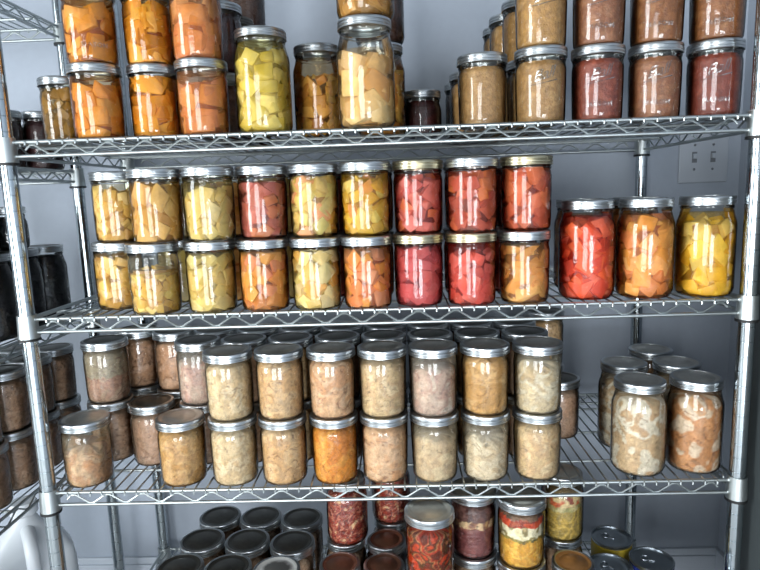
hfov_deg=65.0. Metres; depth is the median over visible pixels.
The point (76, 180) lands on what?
shelving unit
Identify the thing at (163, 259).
mason jar
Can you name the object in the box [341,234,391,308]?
mason jar
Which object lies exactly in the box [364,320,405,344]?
mason jar
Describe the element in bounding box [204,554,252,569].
mason jar
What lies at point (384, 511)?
mason jar
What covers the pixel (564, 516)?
mason jar
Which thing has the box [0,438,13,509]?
mason jar
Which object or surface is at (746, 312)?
shelving unit
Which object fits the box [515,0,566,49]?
mason jar
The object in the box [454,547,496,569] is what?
mason jar
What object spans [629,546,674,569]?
can
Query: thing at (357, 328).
mason jar
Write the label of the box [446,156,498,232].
mason jar
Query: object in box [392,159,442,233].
mason jar
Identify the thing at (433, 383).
mason jar
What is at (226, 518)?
mason jar
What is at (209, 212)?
mason jar
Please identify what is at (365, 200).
mason jar
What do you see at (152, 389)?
mason jar
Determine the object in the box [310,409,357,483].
mason jar
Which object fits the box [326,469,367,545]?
mason jar
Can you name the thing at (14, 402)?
mason jar
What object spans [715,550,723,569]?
baseboard
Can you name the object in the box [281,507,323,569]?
mason jar
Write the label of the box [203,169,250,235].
mason jar
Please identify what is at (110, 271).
mason jar
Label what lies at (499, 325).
mason jar
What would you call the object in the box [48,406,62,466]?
mason jar
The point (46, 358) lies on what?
mason jar
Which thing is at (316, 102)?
mason jar
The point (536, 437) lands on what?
mason jar
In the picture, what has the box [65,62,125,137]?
mason jar
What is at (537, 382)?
mason jar
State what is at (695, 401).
mason jar
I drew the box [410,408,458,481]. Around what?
mason jar
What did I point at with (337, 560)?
mason jar
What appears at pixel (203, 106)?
mason jar
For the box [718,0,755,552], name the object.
wall
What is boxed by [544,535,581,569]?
mason jar
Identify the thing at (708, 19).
mason jar
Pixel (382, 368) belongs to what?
mason jar
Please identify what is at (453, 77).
mason jar
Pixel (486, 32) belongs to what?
mason jar
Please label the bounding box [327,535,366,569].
mason jar
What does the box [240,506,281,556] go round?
mason jar
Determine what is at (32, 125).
mason jar
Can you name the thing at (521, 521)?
mason jar
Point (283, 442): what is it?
mason jar
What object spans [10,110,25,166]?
mason jar
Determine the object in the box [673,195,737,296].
mason jar
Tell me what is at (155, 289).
mason jar
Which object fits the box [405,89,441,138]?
mason jar
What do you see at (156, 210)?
mason jar
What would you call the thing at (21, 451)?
mason jar
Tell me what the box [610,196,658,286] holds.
mason jar
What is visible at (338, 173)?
mason jar
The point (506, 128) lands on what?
mason jar
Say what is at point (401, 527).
mason jar
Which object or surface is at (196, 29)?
mason jar
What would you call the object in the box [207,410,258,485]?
mason jar
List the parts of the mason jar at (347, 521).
lid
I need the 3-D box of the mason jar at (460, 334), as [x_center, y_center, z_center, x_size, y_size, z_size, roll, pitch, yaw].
[0.196,0.155,1.203,0.091,0.127,0.091,-5,9,-21]
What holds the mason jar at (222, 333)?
on the mason jar
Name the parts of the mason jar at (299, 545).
lid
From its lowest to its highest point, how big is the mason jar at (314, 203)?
0.127 m
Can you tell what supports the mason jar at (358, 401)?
on the shelving unit at (746, 312)
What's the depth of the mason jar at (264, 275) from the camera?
1.05 m
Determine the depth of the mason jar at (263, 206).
1.05 m
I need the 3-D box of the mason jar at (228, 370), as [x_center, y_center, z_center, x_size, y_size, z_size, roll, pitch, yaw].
[-0.284,0.183,1.126,0.091,0.127,0.091,-4,9,-16]
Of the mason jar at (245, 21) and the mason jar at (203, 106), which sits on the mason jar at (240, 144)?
the mason jar at (245, 21)
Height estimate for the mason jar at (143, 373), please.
0.127 m
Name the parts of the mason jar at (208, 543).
lid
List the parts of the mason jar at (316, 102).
lid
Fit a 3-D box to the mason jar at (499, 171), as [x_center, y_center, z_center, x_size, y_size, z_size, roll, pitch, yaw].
[0.265,-0.178,1.152,0.092,0.127,0.092,-1,9,5]
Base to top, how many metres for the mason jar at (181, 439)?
0.127 m
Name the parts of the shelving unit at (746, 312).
post, post, wire shelf, wire shelf, wire shelf, wire shelf, post, post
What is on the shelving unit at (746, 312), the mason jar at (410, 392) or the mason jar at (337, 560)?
the mason jar at (410, 392)
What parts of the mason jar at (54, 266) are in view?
lid, glass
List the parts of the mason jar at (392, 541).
lid, glass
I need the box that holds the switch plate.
[678,133,728,182]
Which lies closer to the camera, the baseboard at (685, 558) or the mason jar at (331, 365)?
the mason jar at (331, 365)
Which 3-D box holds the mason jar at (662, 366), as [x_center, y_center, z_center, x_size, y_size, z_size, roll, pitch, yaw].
[0.608,0.242,1.228,0.097,0.176,0.097,6,12,42]
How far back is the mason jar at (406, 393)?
1.22 m
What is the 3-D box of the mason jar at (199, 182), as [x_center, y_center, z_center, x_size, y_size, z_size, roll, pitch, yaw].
[-0.388,-0.158,1.171,0.092,0.127,0.092,-1,9,5]
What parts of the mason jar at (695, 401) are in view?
lid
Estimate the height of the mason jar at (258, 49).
0.127 m
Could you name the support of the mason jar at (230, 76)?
on the shelving unit at (746, 312)
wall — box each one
[0,0,748,556]
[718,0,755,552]
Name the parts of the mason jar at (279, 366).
lid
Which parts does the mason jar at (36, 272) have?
glass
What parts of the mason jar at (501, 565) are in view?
lid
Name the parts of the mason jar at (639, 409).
lid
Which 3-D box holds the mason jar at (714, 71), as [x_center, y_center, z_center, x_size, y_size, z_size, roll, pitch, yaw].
[0.587,-0.358,1.048,0.091,0.127,0.091,-3,9,-8]
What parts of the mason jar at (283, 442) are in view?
lid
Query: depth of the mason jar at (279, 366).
1.09 m
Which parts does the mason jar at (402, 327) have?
lid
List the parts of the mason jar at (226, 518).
lid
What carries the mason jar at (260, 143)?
on the shelving unit at (746, 312)
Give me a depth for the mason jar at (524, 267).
1.04 m
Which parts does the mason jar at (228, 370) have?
lid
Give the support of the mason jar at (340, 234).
on the shelving unit at (746, 312)
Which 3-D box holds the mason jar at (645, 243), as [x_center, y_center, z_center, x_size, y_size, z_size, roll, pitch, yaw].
[0.477,-0.068,1.074,0.097,0.176,0.097,6,12,42]
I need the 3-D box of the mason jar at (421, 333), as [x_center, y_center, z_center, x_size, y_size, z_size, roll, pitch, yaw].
[0.102,0.158,1.206,0.091,0.127,0.091,-2,9,1]
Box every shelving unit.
[0,0,124,569]
[0,0,759,569]
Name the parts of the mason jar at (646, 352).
lid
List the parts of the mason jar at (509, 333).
lid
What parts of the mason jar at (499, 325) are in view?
lid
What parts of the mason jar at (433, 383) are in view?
lid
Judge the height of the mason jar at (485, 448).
0.127 m
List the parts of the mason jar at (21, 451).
lid, glass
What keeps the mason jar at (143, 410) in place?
on the shelving unit at (746, 312)
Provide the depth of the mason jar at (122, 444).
1.24 m
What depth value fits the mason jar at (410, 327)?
1.27 m
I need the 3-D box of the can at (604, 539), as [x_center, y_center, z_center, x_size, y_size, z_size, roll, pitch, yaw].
[0.486,0.581,1.256,0.083,0.113,0.083,4,11,35]
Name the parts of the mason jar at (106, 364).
lid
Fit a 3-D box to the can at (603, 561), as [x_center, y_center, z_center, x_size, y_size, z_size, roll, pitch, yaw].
[0.447,0.597,1.160,0.083,0.113,0.083,6,12,41]
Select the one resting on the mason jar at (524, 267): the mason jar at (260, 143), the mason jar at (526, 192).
the mason jar at (526, 192)
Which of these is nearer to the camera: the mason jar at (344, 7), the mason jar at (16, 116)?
the mason jar at (344, 7)
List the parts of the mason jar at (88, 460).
lid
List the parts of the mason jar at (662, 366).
lid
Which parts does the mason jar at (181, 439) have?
lid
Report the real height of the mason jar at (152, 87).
0.127 m
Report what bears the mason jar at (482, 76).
on the shelving unit at (746, 312)
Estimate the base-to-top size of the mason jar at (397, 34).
0.176 m
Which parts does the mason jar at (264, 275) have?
lid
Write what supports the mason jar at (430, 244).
on the shelving unit at (746, 312)
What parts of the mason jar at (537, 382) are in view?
lid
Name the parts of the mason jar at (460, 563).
lid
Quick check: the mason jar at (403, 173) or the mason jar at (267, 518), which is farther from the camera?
the mason jar at (267, 518)
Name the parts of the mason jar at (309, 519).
lid, glass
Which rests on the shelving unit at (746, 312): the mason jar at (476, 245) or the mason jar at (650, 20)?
the mason jar at (476, 245)
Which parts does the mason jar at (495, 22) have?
glass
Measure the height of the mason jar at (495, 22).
0.127 m
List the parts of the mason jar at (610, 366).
glass, lid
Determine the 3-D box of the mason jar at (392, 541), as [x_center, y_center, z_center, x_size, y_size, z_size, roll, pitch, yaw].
[0.015,0.576,1.213,0.082,0.131,0.082,1,9,20]
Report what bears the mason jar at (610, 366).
on the shelving unit at (746, 312)
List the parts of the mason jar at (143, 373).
lid, glass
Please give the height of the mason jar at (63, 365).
0.127 m
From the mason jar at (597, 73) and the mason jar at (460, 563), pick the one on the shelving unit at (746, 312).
the mason jar at (597, 73)
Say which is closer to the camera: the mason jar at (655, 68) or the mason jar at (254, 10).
the mason jar at (655, 68)
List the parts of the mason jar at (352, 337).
lid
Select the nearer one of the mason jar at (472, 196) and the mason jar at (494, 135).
the mason jar at (472, 196)
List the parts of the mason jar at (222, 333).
lid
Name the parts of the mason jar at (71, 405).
lid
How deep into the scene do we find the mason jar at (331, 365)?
1.09 m
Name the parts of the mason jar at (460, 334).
glass, lid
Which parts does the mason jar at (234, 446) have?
lid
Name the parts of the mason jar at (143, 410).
lid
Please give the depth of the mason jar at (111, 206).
1.08 m
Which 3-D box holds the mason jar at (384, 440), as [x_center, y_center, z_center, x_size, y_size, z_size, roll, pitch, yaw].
[0.009,0.301,1.137,0.091,0.127,0.091,-3,9,-9]
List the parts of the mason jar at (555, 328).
lid, glass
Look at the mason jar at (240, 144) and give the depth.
1.28 m
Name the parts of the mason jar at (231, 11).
lid, glass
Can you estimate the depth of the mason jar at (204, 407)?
1.20 m
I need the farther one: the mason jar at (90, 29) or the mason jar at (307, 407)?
the mason jar at (307, 407)
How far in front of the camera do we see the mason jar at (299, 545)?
1.21 m
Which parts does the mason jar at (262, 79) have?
lid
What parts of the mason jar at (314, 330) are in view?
lid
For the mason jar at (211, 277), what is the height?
0.127 m
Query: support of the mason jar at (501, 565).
on the mason jar
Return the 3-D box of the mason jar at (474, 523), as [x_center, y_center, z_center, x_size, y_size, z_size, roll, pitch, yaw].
[0.182,0.455,1.165,0.091,0.127,0.091,-2,9,-2]
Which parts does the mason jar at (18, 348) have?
lid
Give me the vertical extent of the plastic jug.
0.341 m
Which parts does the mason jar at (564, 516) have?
lid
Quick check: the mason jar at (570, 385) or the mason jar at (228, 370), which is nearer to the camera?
the mason jar at (228, 370)
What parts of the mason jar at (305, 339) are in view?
lid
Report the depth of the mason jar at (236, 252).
1.16 m
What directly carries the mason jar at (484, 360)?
on the mason jar at (485, 448)
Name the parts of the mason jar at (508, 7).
glass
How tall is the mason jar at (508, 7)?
0.127 m
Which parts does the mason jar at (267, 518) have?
lid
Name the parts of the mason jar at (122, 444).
lid, glass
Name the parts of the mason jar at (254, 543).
lid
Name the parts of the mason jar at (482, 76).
lid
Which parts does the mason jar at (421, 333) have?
lid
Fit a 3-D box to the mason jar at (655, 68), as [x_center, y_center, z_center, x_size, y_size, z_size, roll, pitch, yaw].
[0.486,-0.355,1.056,0.091,0.127,0.091,-2,9,-1]
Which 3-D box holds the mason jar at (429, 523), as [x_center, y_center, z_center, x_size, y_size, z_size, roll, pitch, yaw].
[0.091,0.469,1.093,0.091,0.127,0.091,0,9,12]
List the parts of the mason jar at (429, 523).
lid, glass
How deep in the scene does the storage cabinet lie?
1.08 m
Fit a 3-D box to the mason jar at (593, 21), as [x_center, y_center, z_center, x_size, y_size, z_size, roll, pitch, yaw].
[0.380,-0.478,1.037,0.091,0.127,0.091,-7,10,-30]
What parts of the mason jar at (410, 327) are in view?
lid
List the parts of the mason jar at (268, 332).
lid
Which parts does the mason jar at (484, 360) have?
lid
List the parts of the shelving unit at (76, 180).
wire shelf, wire shelf, wire shelf, wire shelf, post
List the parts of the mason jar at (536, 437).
lid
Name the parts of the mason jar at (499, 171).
glass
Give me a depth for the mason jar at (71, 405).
1.44 m
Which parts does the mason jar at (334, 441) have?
lid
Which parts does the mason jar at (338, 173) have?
glass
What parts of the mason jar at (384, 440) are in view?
lid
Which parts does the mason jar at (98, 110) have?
lid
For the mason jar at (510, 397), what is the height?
0.127 m
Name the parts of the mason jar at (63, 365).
lid, glass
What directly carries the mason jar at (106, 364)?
on the mason jar at (122, 444)
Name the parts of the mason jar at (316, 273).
lid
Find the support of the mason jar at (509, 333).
on the mason jar at (510, 397)
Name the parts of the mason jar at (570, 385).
lid, glass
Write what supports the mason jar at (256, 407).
on the shelving unit at (746, 312)
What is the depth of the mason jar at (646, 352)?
1.30 m
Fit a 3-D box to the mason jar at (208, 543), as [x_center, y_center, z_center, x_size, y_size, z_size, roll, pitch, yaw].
[-0.367,0.590,1.247,0.091,0.127,0.091,1,9,16]
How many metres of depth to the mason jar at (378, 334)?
1.19 m
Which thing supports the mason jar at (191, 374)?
on the mason jar at (204, 407)
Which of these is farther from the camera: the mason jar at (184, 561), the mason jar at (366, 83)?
the mason jar at (184, 561)
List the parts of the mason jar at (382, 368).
lid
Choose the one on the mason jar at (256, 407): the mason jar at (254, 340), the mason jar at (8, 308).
the mason jar at (254, 340)
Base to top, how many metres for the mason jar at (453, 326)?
0.127 m
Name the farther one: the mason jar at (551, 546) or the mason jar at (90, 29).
the mason jar at (551, 546)
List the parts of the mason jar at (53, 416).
glass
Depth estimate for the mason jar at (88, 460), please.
1.14 m
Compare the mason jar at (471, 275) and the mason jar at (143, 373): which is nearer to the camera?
the mason jar at (471, 275)
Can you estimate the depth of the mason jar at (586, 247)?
1.05 m
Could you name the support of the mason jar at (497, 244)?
on the shelving unit at (746, 312)
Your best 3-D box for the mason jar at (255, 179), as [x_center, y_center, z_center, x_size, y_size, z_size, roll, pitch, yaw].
[-0.203,-0.164,1.166,0.092,0.127,0.092,-1,9,5]
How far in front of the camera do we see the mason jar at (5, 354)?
1.35 m
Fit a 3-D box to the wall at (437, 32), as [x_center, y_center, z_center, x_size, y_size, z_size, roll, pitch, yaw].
[-1.163,-0.348,1.601,4.340,2.500,0.100,-2,9,2]
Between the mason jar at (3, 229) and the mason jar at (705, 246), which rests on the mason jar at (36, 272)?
the mason jar at (3, 229)
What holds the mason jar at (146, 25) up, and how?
on the mason jar at (152, 87)
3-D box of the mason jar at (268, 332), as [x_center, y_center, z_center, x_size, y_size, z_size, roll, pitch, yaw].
[-0.264,0.155,1.308,0.091,0.127,0.091,-4,9,-13]
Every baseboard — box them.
[77,547,718,569]
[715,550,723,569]
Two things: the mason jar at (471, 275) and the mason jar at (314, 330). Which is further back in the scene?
the mason jar at (314, 330)
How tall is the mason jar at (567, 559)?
0.131 m
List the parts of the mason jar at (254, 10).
glass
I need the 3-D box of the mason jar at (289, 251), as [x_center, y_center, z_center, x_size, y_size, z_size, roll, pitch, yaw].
[-0.203,-0.038,1.189,0.092,0.127,0.092,-1,9,5]
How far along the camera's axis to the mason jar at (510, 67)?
1.14 m
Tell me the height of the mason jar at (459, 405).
0.127 m
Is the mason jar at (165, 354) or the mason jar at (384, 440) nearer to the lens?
the mason jar at (384, 440)
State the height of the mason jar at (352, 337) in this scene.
0.127 m
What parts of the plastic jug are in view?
handle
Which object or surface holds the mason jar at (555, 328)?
on the mason jar
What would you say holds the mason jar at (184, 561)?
on the mason jar
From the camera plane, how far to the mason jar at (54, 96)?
1.13 m
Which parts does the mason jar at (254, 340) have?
lid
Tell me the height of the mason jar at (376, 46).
0.176 m
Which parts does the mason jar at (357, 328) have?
lid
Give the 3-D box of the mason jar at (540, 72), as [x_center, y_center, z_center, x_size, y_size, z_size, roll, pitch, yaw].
[0.284,-0.348,1.055,0.091,0.127,0.091,6,12,43]
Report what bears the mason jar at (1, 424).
on the mason jar at (6, 486)
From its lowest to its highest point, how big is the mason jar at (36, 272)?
0.176 m
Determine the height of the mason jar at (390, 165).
0.127 m
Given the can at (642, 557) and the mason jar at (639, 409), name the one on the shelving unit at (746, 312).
the mason jar at (639, 409)
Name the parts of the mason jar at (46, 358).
lid, glass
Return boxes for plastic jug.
[0,495,78,569]
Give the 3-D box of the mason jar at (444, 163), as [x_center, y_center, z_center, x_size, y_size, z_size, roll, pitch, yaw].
[0.169,-0.175,1.155,0.092,0.127,0.092,-1,9,5]
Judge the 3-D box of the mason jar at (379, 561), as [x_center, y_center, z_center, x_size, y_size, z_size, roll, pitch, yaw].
[0.009,0.589,1.131,0.082,0.131,0.082,1,9,20]
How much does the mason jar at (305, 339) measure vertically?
0.127 m
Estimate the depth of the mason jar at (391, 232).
1.18 m
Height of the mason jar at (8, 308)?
0.176 m
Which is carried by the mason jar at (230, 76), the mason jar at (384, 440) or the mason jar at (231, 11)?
the mason jar at (231, 11)
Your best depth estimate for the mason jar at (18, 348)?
1.41 m
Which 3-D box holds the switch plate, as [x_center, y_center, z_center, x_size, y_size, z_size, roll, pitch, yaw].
[0.814,-0.322,1.498,0.121,0.127,0.014,-2,9,2]
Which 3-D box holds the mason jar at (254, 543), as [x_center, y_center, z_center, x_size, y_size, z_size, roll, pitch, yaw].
[-0.272,0.588,1.240,0.091,0.127,0.091,-3,9,-6]
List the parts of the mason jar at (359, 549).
glass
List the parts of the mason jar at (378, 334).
lid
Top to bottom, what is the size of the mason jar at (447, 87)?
0.127 m
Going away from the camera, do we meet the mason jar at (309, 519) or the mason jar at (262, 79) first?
the mason jar at (262, 79)
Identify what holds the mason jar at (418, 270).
on the shelving unit at (746, 312)
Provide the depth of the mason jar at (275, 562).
1.15 m
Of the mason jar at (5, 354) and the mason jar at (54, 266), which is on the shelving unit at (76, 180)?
the mason jar at (54, 266)
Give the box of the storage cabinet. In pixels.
[740,262,759,569]
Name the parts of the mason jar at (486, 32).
glass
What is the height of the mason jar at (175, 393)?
0.127 m
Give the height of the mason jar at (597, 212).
0.176 m
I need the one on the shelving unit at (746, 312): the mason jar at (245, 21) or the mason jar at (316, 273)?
the mason jar at (316, 273)
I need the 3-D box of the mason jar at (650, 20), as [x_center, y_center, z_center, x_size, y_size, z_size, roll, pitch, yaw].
[0.481,-0.481,1.036,0.091,0.127,0.091,-2,9,-1]
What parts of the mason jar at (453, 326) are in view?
lid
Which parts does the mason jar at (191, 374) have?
glass, lid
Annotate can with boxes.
[591,526,632,560]
[591,553,633,569]
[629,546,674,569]
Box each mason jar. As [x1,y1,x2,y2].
[0,206,29,249]
[0,248,47,326]
[0,252,17,341]
[0,343,21,354]
[0,353,8,364]
[0,363,30,432]
[0,407,3,442]
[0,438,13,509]
[3,423,38,490]
[5,352,55,412]
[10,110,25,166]
[21,111,64,169]
[28,244,71,316]
[36,75,93,146]
[39,342,76,401]
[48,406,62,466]
[56,393,83,435]
[58,409,113,487]
[60,0,118,65]
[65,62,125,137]
[80,334,131,402]
[87,393,133,461]
[88,171,133,241]
[90,241,143,309]
[115,324,158,386]
[119,0,174,65]
[124,242,181,315]
[125,63,181,141]
[125,168,183,243]
[128,393,174,465]
[131,383,158,397]
[152,325,195,390]
[155,408,206,486]
[155,553,204,569]
[156,238,201,302]
[157,177,203,237]
[157,387,180,408]
[169,0,223,59]
[174,57,229,137]
[174,334,220,404]
[179,166,235,241]
[179,401,211,463]
[179,528,225,566]
[183,239,236,312]
[194,324,235,354]
[198,0,241,72]
[198,72,247,143]
[199,505,241,553]
[202,344,253,420]
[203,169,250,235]
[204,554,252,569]
[207,236,250,300]
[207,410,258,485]
[221,136,259,146]
[221,333,266,401]
[225,528,269,568]
[226,0,265,24]
[234,25,292,136]
[235,137,271,146]
[235,165,287,238]
[236,323,278,337]
[237,237,289,311]
[240,16,253,49]
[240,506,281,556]
[252,168,297,233]
[253,342,303,419]
[253,556,300,569]
[254,47,266,51]
[254,402,261,462]
[255,234,294,298]
[258,410,307,484]
[267,331,312,399]
[270,530,314,569]
[279,322,320,343]
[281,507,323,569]
[287,163,338,236]
[289,235,340,309]
[293,42,343,140]
[298,165,342,231]
[303,232,344,296]
[304,398,312,459]
[306,341,355,418]
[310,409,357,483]
[315,330,359,397]
[319,552,360,569]
[321,321,363,343]
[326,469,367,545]
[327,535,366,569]
[336,0,393,19]
[336,13,395,127]
[339,161,389,235]
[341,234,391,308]
[349,164,392,229]
[351,230,393,293]
[355,0,404,45]
[355,394,361,457]
[357,41,405,139]
[357,340,405,417]
[360,409,407,482]
[361,329,405,365]
[363,553,404,569]
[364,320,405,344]
[367,529,407,569]
[371,471,409,523]
[374,517,406,552]
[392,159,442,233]
[392,232,443,306]
[395,230,440,248]
[402,170,433,177]
[404,499,454,569]
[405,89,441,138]
[406,393,407,436]
[407,318,448,354]
[407,328,452,391]
[408,338,457,416]
[409,392,447,444]
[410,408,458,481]
[442,228,486,291]
[443,162,487,227]
[444,83,483,142]
[445,231,496,305]
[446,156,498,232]
[449,71,491,137]
[449,317,491,342]
[449,477,496,558]
[454,326,499,394]
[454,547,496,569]
[456,392,498,455]
[457,51,507,130]
[460,337,509,414]
[461,406,509,480]
[482,27,489,50]
[489,13,502,51]
[491,130,527,136]
[492,316,535,338]
[494,226,536,291]
[496,486,545,568]
[497,160,530,226]
[497,551,545,569]
[498,229,550,303]
[500,155,552,230]
[501,0,516,61]
[501,325,547,394]
[503,73,541,135]
[506,60,551,129]
[508,394,513,455]
[512,336,562,413]
[512,405,561,479]
[514,44,567,126]
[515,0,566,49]
[524,307,564,359]
[541,463,583,541]
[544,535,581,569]
[551,549,594,569]
[553,198,603,287]
[558,199,615,299]
[560,371,580,438]
[570,43,625,124]
[572,0,625,48]
[597,356,647,447]
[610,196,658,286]
[610,372,667,476]
[615,197,675,298]
[627,40,684,123]
[628,343,672,373]
[630,0,684,46]
[652,355,701,399]
[666,369,724,473]
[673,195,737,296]
[685,37,745,120]
[688,0,746,44]

